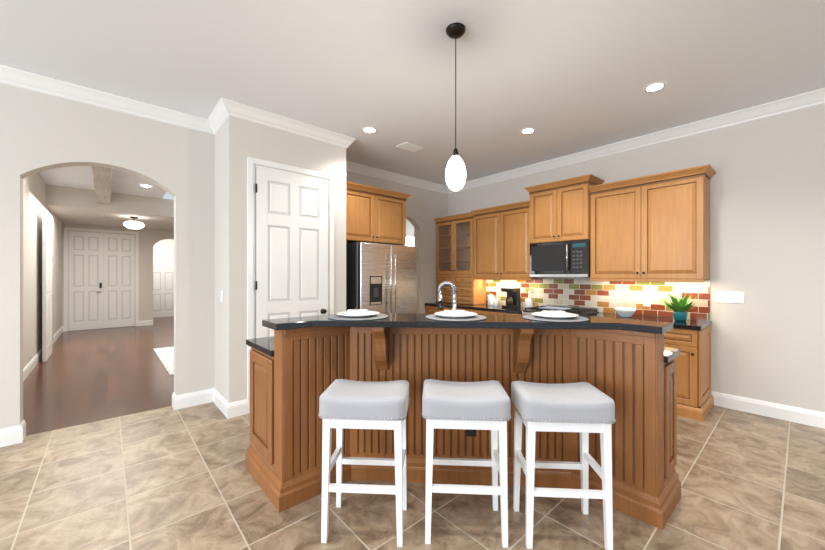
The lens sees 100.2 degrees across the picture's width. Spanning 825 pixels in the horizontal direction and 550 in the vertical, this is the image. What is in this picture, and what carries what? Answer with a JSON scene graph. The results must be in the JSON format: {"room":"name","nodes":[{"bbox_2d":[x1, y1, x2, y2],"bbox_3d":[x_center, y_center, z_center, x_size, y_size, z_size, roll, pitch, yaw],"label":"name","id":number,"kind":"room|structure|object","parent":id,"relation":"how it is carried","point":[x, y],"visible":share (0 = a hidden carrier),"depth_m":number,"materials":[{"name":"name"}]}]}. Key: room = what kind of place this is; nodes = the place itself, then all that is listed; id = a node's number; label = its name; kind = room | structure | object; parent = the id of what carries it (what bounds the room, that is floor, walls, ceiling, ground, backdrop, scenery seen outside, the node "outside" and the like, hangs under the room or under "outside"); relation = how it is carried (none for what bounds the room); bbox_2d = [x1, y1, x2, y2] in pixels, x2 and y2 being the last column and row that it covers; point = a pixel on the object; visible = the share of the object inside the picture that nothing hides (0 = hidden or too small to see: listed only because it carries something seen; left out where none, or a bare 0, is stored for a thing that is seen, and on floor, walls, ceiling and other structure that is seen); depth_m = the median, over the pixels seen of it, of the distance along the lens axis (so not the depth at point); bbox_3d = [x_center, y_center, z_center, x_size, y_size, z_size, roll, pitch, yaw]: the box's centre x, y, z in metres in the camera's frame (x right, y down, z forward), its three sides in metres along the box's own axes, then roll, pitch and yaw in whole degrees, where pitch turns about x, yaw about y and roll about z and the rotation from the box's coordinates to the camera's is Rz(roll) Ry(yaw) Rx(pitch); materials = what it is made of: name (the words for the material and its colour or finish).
{"room":"kitchen","nodes":[
{"label":"kitchen","id":0,"kind":"room"},
{"bbox_2d":[23,316,173,435],"bbox_3d":[-6.855,1.424,7.160,5.220,0.052,10.790,0,0,-41],"label":"floor","id":1,"kind":"structure","parent":0,"point":[78,377],"depth_m":4.71,"materials":[{"name":"brown wood"}]},
{"bbox_2d":[154,347,173,374],"bbox_3d":[-3.600,1.393,6.228,1.540,0.010,2.300,0,0,-41],"label":"rug","id":2,"kind":"object","parent":1,"relation":"on","point":[165,355],"visible":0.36,"depth_m":5.88,"materials":[{"name":"white fabric"}]},
{"bbox_2d":[0,402,824,549],"bbox_3d":[-0.118,1.425,2.699,14.400,0.050,12.200,0,0,-41],"label":"floor","id":3,"kind":"structure","parent":0,"point":[167,478],"depth_m":2.13,"materials":[{"name":"tile"}]},
{"bbox_2d":[318,379,409,546],"bbox_3d":[-0.256,1.012,1.950,0.468,0.775,0.345,0,0,3],"label":"stool","id":4,"kind":"object","parent":3,"relation":"on","point":[347,404],"visible":1,"depth_m":1.81,"materials":[{"name":"white paint"}]},
{"bbox_2d":[346,242,416,313],"bbox_3d":[-0.544,0.482,4.962,0.960,1.835,0.886,0,0,-41],"label":"refrigerator","id":5,"kind":"object","parent":3,"relation":"on","point":[381,278],"visible":0.31,"depth_m":4.60,"materials":[{"name":"grey metal"}]},
{"bbox_2d":[426,306,451,313],"bbox_3d":[0.760,0.965,6.125,0.621,0.870,0.893,0,0,-41],"label":"base cabinet","id":6,"kind":"object","parent":3,"relation":"on","point":[429,309],"depth_m":6.08,"materials":[{"name":"brown wood"}]},
{"bbox_2d":[425,302,528,313],"bbox_3d":[1.103,0.508,5.725,0.634,0.040,1.947,0,0,-41],"label":"countertop","id":7,"kind":"structure","parent":6,"relation":"on","point":[500,310],"depth_m":5.34,"materials":[{"name":"black stone"}]},
{"bbox_2d":[436,272,453,302],"bbox_3d":[0.717,0.228,6.381,0.346,0.515,0.449,0,0,-41],"label":"appliance garage","id":8,"kind":"object","parent":7,"relation":"on","point":[441,277],"depth_m":6.26,"materials":[{"name":"brown wood"}]},
{"bbox_2d":[454,272,485,303],"bbox_3d":[1.005,0.228,6.056,0.346,0.515,0.419,0,0,-41],"label":"appliance garage","id":9,"kind":"object","parent":7,"relation":"on","point":[469,291],"depth_m":5.92,"materials":[{"name":"brown wood"}]},
{"bbox_2d":[488,294,493,305],"bbox_3d":[1.299,0.391,5.716,0.103,0.192,0.103,0,0,42],"label":"canister","id":10,"kind":"object","parent":7,"relation":"on","point":[490,296],"depth_m":5.68,"materials":[{"name":"white ceramic"}]},
{"bbox_2d":[491,297,498,305],"bbox_3d":[1.347,0.423,5.571,0.084,0.127,0.084,0,0,42],"label":"canister","id":11,"kind":"object","parent":7,"relation":"on","point":[492,301],"depth_m":5.55,"materials":[{"name":"white ceramic"}]},
{"bbox_2d":[502,288,520,307],"bbox_3d":[1.546,0.337,5.406,0.240,0.300,0.190,0,0,-41],"label":"coffee maker","id":12,"kind":"object","parent":7,"relation":"on","point":[513,299],"visible":1,"depth_m":5.36,"materials":[{"name":"black plastic"}]},
{"bbox_2d":[525,290,533,307],"bbox_3d":[1.768,0.348,5.183,0.147,0.278,0.129,0,0,-41],"label":"utensil crock","id":13,"kind":"object","parent":7,"relation":"on","point":[528,302],"visible":0.83,"depth_m":5.14,"materials":[{"name":"white ceramic"}]},
{"bbox_2d":[245,315,680,529],"bbox_3d":[0.240,0.860,2.362,1.970,1.080,2.200,0,0,-41],"label":"kitchen island","id":14,"kind":"object","parent":3,"relation":"on","point":[299,366],"depth_m":2.19,"materials":[{"name":"brown wood"}]},
{"bbox_2d":[262,313,672,392],"bbox_3d":[0.297,0.300,2.132,1.790,0.040,1.780,0,0,-41],"label":"island countertop","id":15,"kind":"structure","parent":14,"relation":"on","point":[505,349],"depth_m":2.32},
{"bbox_2d":[328,309,387,320],"bbox_3d":[-0.369,0.251,2.357,0.410,0.056,0.410,0,0,-41],"label":"place setting","id":16,"kind":"object","parent":15,"relation":"on","point":[356,314],"visible":1,"depth_m":2.27,"materials":[{"name":"white ceramic"}]},
{"bbox_2d":[437,281,456,309],"bbox_3d":[0.288,0.255,2.830,0.168,0.428,0.055,0,0,3],"label":"faucet","id":17,"kind":"object","parent":15,"relation":"on","point":[454,294],"visible":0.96,"depth_m":2.81,"materials":[{"name":"silver metal"}]},
{"bbox_2d":[426,309,486,320],"bbox_3d":[0.291,0.251,2.320,0.410,0.056,0.410,0,0,-41],"label":"place setting","id":18,"kind":"object","parent":15,"relation":"on","point":[453,315],"visible":1,"depth_m":2.24,"materials":[{"name":"white ceramic"}]},
{"bbox_2d":[522,310,588,321],"bbox_3d":[0.940,0.251,2.280,0.410,0.056,0.410,0,0,-41],"label":"place setting","id":19,"kind":"object","parent":15,"relation":"on","point":[555,316],"visible":1,"depth_m":2.22,"materials":[{"name":"white ceramic"}]},
{"bbox_2d":[422,379,510,547],"bbox_3d":[0.289,1.012,1.945,0.468,0.775,0.345,0,0,3],"label":"stool","id":20,"kind":"object","parent":3,"relation":"on","point":[482,405],"visible":1,"depth_m":1.80,"materials":[{"name":"white paint"}]},
{"bbox_2d":[464,310,484,313],"bbox_3d":[1.196,0.965,5.631,0.621,0.870,0.673,0,0,-41],"label":"base cabinet","id":21,"kind":"object","parent":3,"relation":"on","point":[475,311],"depth_m":5.38,"materials":[{"name":"brown wood"}]},
{"bbox_2d":[485,310,496,313],"bbox_3d":[1.545,0.965,5.237,0.621,0.870,0.629,0,0,-41],"label":"base cabinet","id":22,"kind":"object","parent":3,"relation":"on","point":[486,311],"depth_m":5.19,"materials":[{"name":"brown wood"}]},
{"bbox_2d":[522,304,598,314],"bbox_3d":[1.986,0.897,4.681,0.677,0.945,0.772,0,0,-41],"label":"range","id":23,"kind":"object","parent":3,"relation":"on","point":[578,310],"visible":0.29,"depth_m":4.66,"materials":[{"name":"grey metal"}]},
{"bbox_2d":[539,306,570,309],"bbox_3d":[1.925,0.435,4.661,0.260,0.014,0.330,0,0,-41],"label":"dish towel","id":24,"kind":"object","parent":23,"relation":"on","point":[556,308],"visible":0.98,"depth_m":4.60,"materials":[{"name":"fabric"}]},
{"bbox_2d":[511,381,615,549],"bbox_3d":[0.811,1.012,1.913,0.468,0.775,0.345,0,0,3],"label":"stool","id":25,"kind":"object","parent":3,"relation":"on","point":[584,409],"visible":1,"depth_m":1.77,"materials":[{"name":"white paint"}]},
{"bbox_2d":[664,326,712,420],"bbox_3d":[2.812,0.965,3.805,0.621,0.870,0.653,0,0,-41],"label":"base cabinet","id":26,"kind":"object","parent":3,"relation":"on","point":[690,339],"depth_m":3.45,"materials":[{"name":"brown wood"}]},
{"bbox_2d":[583,314,711,329],"bbox_3d":[2.649,0.508,3.978,0.634,0.040,1.148,0,0,-41],"label":"countertop","id":27,"kind":"structure","parent":26,"relation":"on","point":[690,324],"depth_m":3.70,"materials":[{"name":"black stone"}]},
{"bbox_2d":[614,308,635,316],"bbox_3d":[2.533,0.437,4.110,0.224,0.100,0.224,0,0,-41],"label":"bowl","id":28,"kind":"object","parent":27,"relation":"on","point":[625,312],"visible":1,"depth_m":4.05,"materials":[{"name":"white ceramic"}]},
{"bbox_2d":[658,293,695,320],"bbox_3d":[2.906,0.321,3.761,0.396,0.331,0.381,0,0,-41],"label":"potted plant","id":29,"kind":"object","parent":27,"relation":"on","point":[680,306],"visible":1,"depth_m":3.70,"materials":[{"name":"teal plant"}]},
{"bbox_2d":[0,83,824,428],"bbox_3d":[-2.255,-0.150,5.115,14.400,3.100,18.650,0,0,-41],"label":"wall","id":30,"kind":"structure","parent":0,"point":[768,229],"depth_m":3.57,"materials":[{"name":"grey paint"}]},
{"bbox_2d":[42,209,52,361],"bbox_3d":[-6.251,0.157,5.920,0.052,2.470,0.862,0,0,-41],"label":"door","id":31,"kind":"structure","parent":30,"relation":"in","point":[47,295],"depth_m":5.65,"materials":[{"name":"white wood"}]},
{"bbox_2d":[68,231,134,330],"bbox_3d":[-8.215,0.124,9.165,1.312,2.535,0.085,0,0,-41],"label":"front door","id":32,"kind":"structure","parent":30,"relation":"in","point":[101,280],"depth_m":9.13,"materials":[{"name":"white wood"}]},
{"bbox_2d":[64,227,138,331],"bbox_3d":[-8.204,0.085,9.152,1.480,2.630,0.018,0,0,-41],"label":"door frame","id":33,"kind":"structure","parent":30,"relation":"attached to","point":[66,229],"depth_m":9.02,"materials":[{"name":"white wood"}]},
{"bbox_2d":[0,65,215,134],"bbox_3d":[-4.583,-1.640,1.709,6.400,0.120,0.086,0,0,-41],"label":"crown molding","id":34,"kind":"structure","parent":30,"relation":"attached to","point":[9,76],"depth_m":3.17,"materials":[{"name":"white wood"}]},
{"bbox_2d":[153,255,173,317],"bbox_3d":[-8.522,0.352,11.775,0.910,2.095,0.058,0,0,-41],"label":"hall door","id":35,"kind":"structure","parent":30,"relation":"in","point":[163,287],"depth_m":11.78,"materials":[{"name":"white wood"}]},
{"bbox_2d":[204,107,227,132],"bbox_3d":[-2.015,-1.640,3.571,0.086,0.120,0.480,0,0,-41],"label":"crown molding","id":36,"kind":"structure","parent":30,"relation":"attached to","point":[213,123],"depth_m":3.70,"materials":[{"name":"white wood"}]},
{"bbox_2d":[216,97,355,147],"bbox_3d":[-1.288,-1.640,3.810,1.492,0.120,0.086,0,0,-41],"label":"crown molding","id":37,"kind":"structure","parent":30,"relation":"attached to","point":[223,110],"depth_m":3.68,"materials":[{"name":"white wood"}]},
{"bbox_2d":[247,157,333,413],"bbox_3d":[-1.353,0.092,3.876,0.980,2.615,0.138,0,0,-41],"label":"door frame","id":38,"kind":"structure","parent":30,"relation":"attached to","point":[251,162],"depth_m":3.56,"materials":[{"name":"white wood"}]},
{"bbox_2d":[255,166,327,337],"bbox_3d":[-1.298,0.132,3.804,0.820,2.520,0.106,0,0,-41],"label":"pantry door","id":39,"kind":"structure","parent":30,"relation":"in","point":[291,244],"depth_m":3.79,"materials":[{"name":"white wood"}]},
{"bbox_2d":[346,181,410,244],"bbox_3d":[-0.687,-0.854,5.051,1.225,0.757,0.619,0,0,-41],"label":"upper cabinet","id":40,"kind":"object","parent":30,"relation":"attached to","point":[375,215],"visible":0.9,"depth_m":4.85,"materials":[{"name":"brown wood"}]},
{"bbox_2d":[346,161,447,192],"bbox_3d":[-0.339,-1.640,5.718,2.630,0.120,0.086,0,0,-41],"label":"crown molding","id":41,"kind":"structure","parent":30,"relation":"attached to","point":[350,166],"depth_m":5.74,"materials":[{"name":"white wood"}]},
{"bbox_2d":[405,236,413,245],"bbox_3d":[0.145,-0.285,11.004,2.400,2.070,0.090,0,0,-41],"label":"dining window","id":42,"kind":"structure","parent":30,"relation":"in","point":[409,241],"depth_m":10.82,"materials":[{"name":"white glass"}]},
{"bbox_2d":[0,320,824,446],"bbox_3d":[-2.960,1.327,2.923,10.440,0.145,16.300,0,0,-41],"label":"baseboard","id":43,"kind":"structure","parent":30,"relation":"attached to","point":[13,435],"depth_m":3.48,"materials":[{"name":"white wood"}]},
{"bbox_2d":[470,208,542,279],"bbox_3d":[1.474,-0.488,5.525,0.346,1.035,1.122,0,0,-41],"label":"upper cabinet","id":44,"kind":"object","parent":30,"relation":"attached to","point":[499,250],"depth_m":5.38,"materials":[{"name":"brown wood"}]},
{"bbox_2d":[526,176,601,243],"bbox_3d":[2.096,-0.866,4.784,0.396,0.802,0.809,0,0,-41],"label":"upper cabinet","id":45,"kind":"object","parent":30,"relation":"attached to","point":[557,211],"depth_m":4.62,"materials":[{"name":"brown wood"}]},
{"bbox_2d":[530,240,589,276],"bbox_3d":[2.076,-0.223,4.768,0.445,0.475,0.798,0,0,-41],"label":"microwave","id":46,"kind":"object","parent":45,"relation":"attached to","point":[563,259],"visible":0.96,"depth_m":4.61,"materials":[{"name":"grey metal"}]},
{"bbox_2d":[486,278,709,319],"bbox_3d":[2.265,0.262,4.888,0.007,0.448,2.980,0,0,-41],"label":"tile backsplash","id":47,"kind":"structure","parent":30,"relation":"attached to","point":[606,296],"depth_m":4.51,"materials":[{"name":"multicoloured tile"}]},
{"bbox_2d":[444,88,824,193],"bbox_3d":[3.485,-1.640,3.451,0.086,0.120,8.550,0,0,-41],"label":"crown molding","id":48,"kind":"structure","parent":30,"relation":"attached to","point":[814,98],"depth_m":3.99,"materials":[{"name":"white wood"}]},
{"bbox_2d":[643,297,649,305],"bbox_3d":[2.858,0.312,4.208,0.005,0.115,0.075,0,0,-41],"label":"switch plate","id":49,"kind":"object","parent":30,"relation":"attached to","point":[646,300],"depth_m":4.21,"materials":[{"name":"white plastic"}]},
{"bbox_2d":[590,165,713,279],"bbox_3d":[2.754,-0.546,4.078,0.346,1.162,1.119,0,0,-41],"label":"upper cabinet","id":50,"kind":"object","parent":30,"relation":"attached to","point":[653,228],"depth_m":3.87,"materials":[{"name":"brown wood"}]},
{"bbox_2d":[716,291,743,303],"bbox_3d":[3.358,0.225,3.651,0.009,0.119,0.211,0,0,-41],"label":"switch plate","id":51,"kind":"object","parent":30,"relation":"attached to","point":[728,297],"depth_m":3.65,"materials":[{"name":"white plastic"}]},
{"bbox_2d":[0,0,824,219],"bbox_3d":[-2.471,-1.750,5.358,14.400,0.100,19.300,0,0,-41],"label":"ceiling","id":52,"kind":"structure","parent":0,"point":[565,77],"depth_m":2.76,"materials":[{"name":"white paint"}]},
{"bbox_2d":[91,166,111,203],"bbox_3d":[-4.679,-1.575,5.206,0.210,0.249,4.600,0,0,-41],"label":"beam","id":53,"kind":"structure","parent":52,"relation":"attached to","point":[102,178],"depth_m":5.41,"materials":[{"name":"beige paint"}]},
{"bbox_2d":[123,216,144,228],"bbox_3d":[-6.223,-1.185,7.713,0.380,0.269,0.380,0,0,-41],"label":"light","id":54,"kind":"object","parent":52,"relation":"attached to","point":[133,224],"visible":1,"depth_m":7.62,"materials":[{"name":"white glass"}]},
{"bbox_2d":[362,127,376,132],"bbox_3d":[-0.498,-1.698,4.019,0.176,0.004,0.176,0,0,-41],"label":"recessed light","id":55,"kind":"object","parent":52,"relation":"in","point":[370,129],"visible":1,"depth_m":4.00,"materials":[{"name":"white"}]},
{"bbox_2d":[396,142,423,152],"bbox_3d":[-0.033,-1.692,4.550,0.320,0.015,0.200,0,0,-41],"label":"ceiling vent","id":56,"kind":"object","parent":52,"relation":"in","point":[409,147],"visible":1,"depth_m":4.53,"materials":[{"name":"white metal"}]},
{"bbox_2d":[445,22,465,190],"bbox_3d":[0.298,-1.145,2.380,0.142,1.109,0.142,0,0,-41],"label":"pendant lamp","id":57,"kind":"object","parent":52,"relation":"hanging from","point":[455,175],"visible":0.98,"depth_m":2.34,"materials":[{"name":"white glass"}]},
{"bbox_2d":[520,128,535,133],"bbox_3d":[1.352,-1.698,4.040,0.176,0.004,0.176,0,0,-41],"label":"recessed light","id":58,"kind":"object","parent":52,"relation":"in","point":[527,131],"visible":1,"depth_m":4.02,"materials":[{"name":"white"}]},
{"bbox_2d":[643,82,666,92],"bbox_3d":[2.180,-1.698,3.104,0.176,0.004,0.176,0,0,-41],"label":"recessed light","id":59,"kind":"object","parent":52,"relation":"in","point":[656,86],"visible":1,"depth_m":3.10,"materials":[{"name":"white"}]}
]}

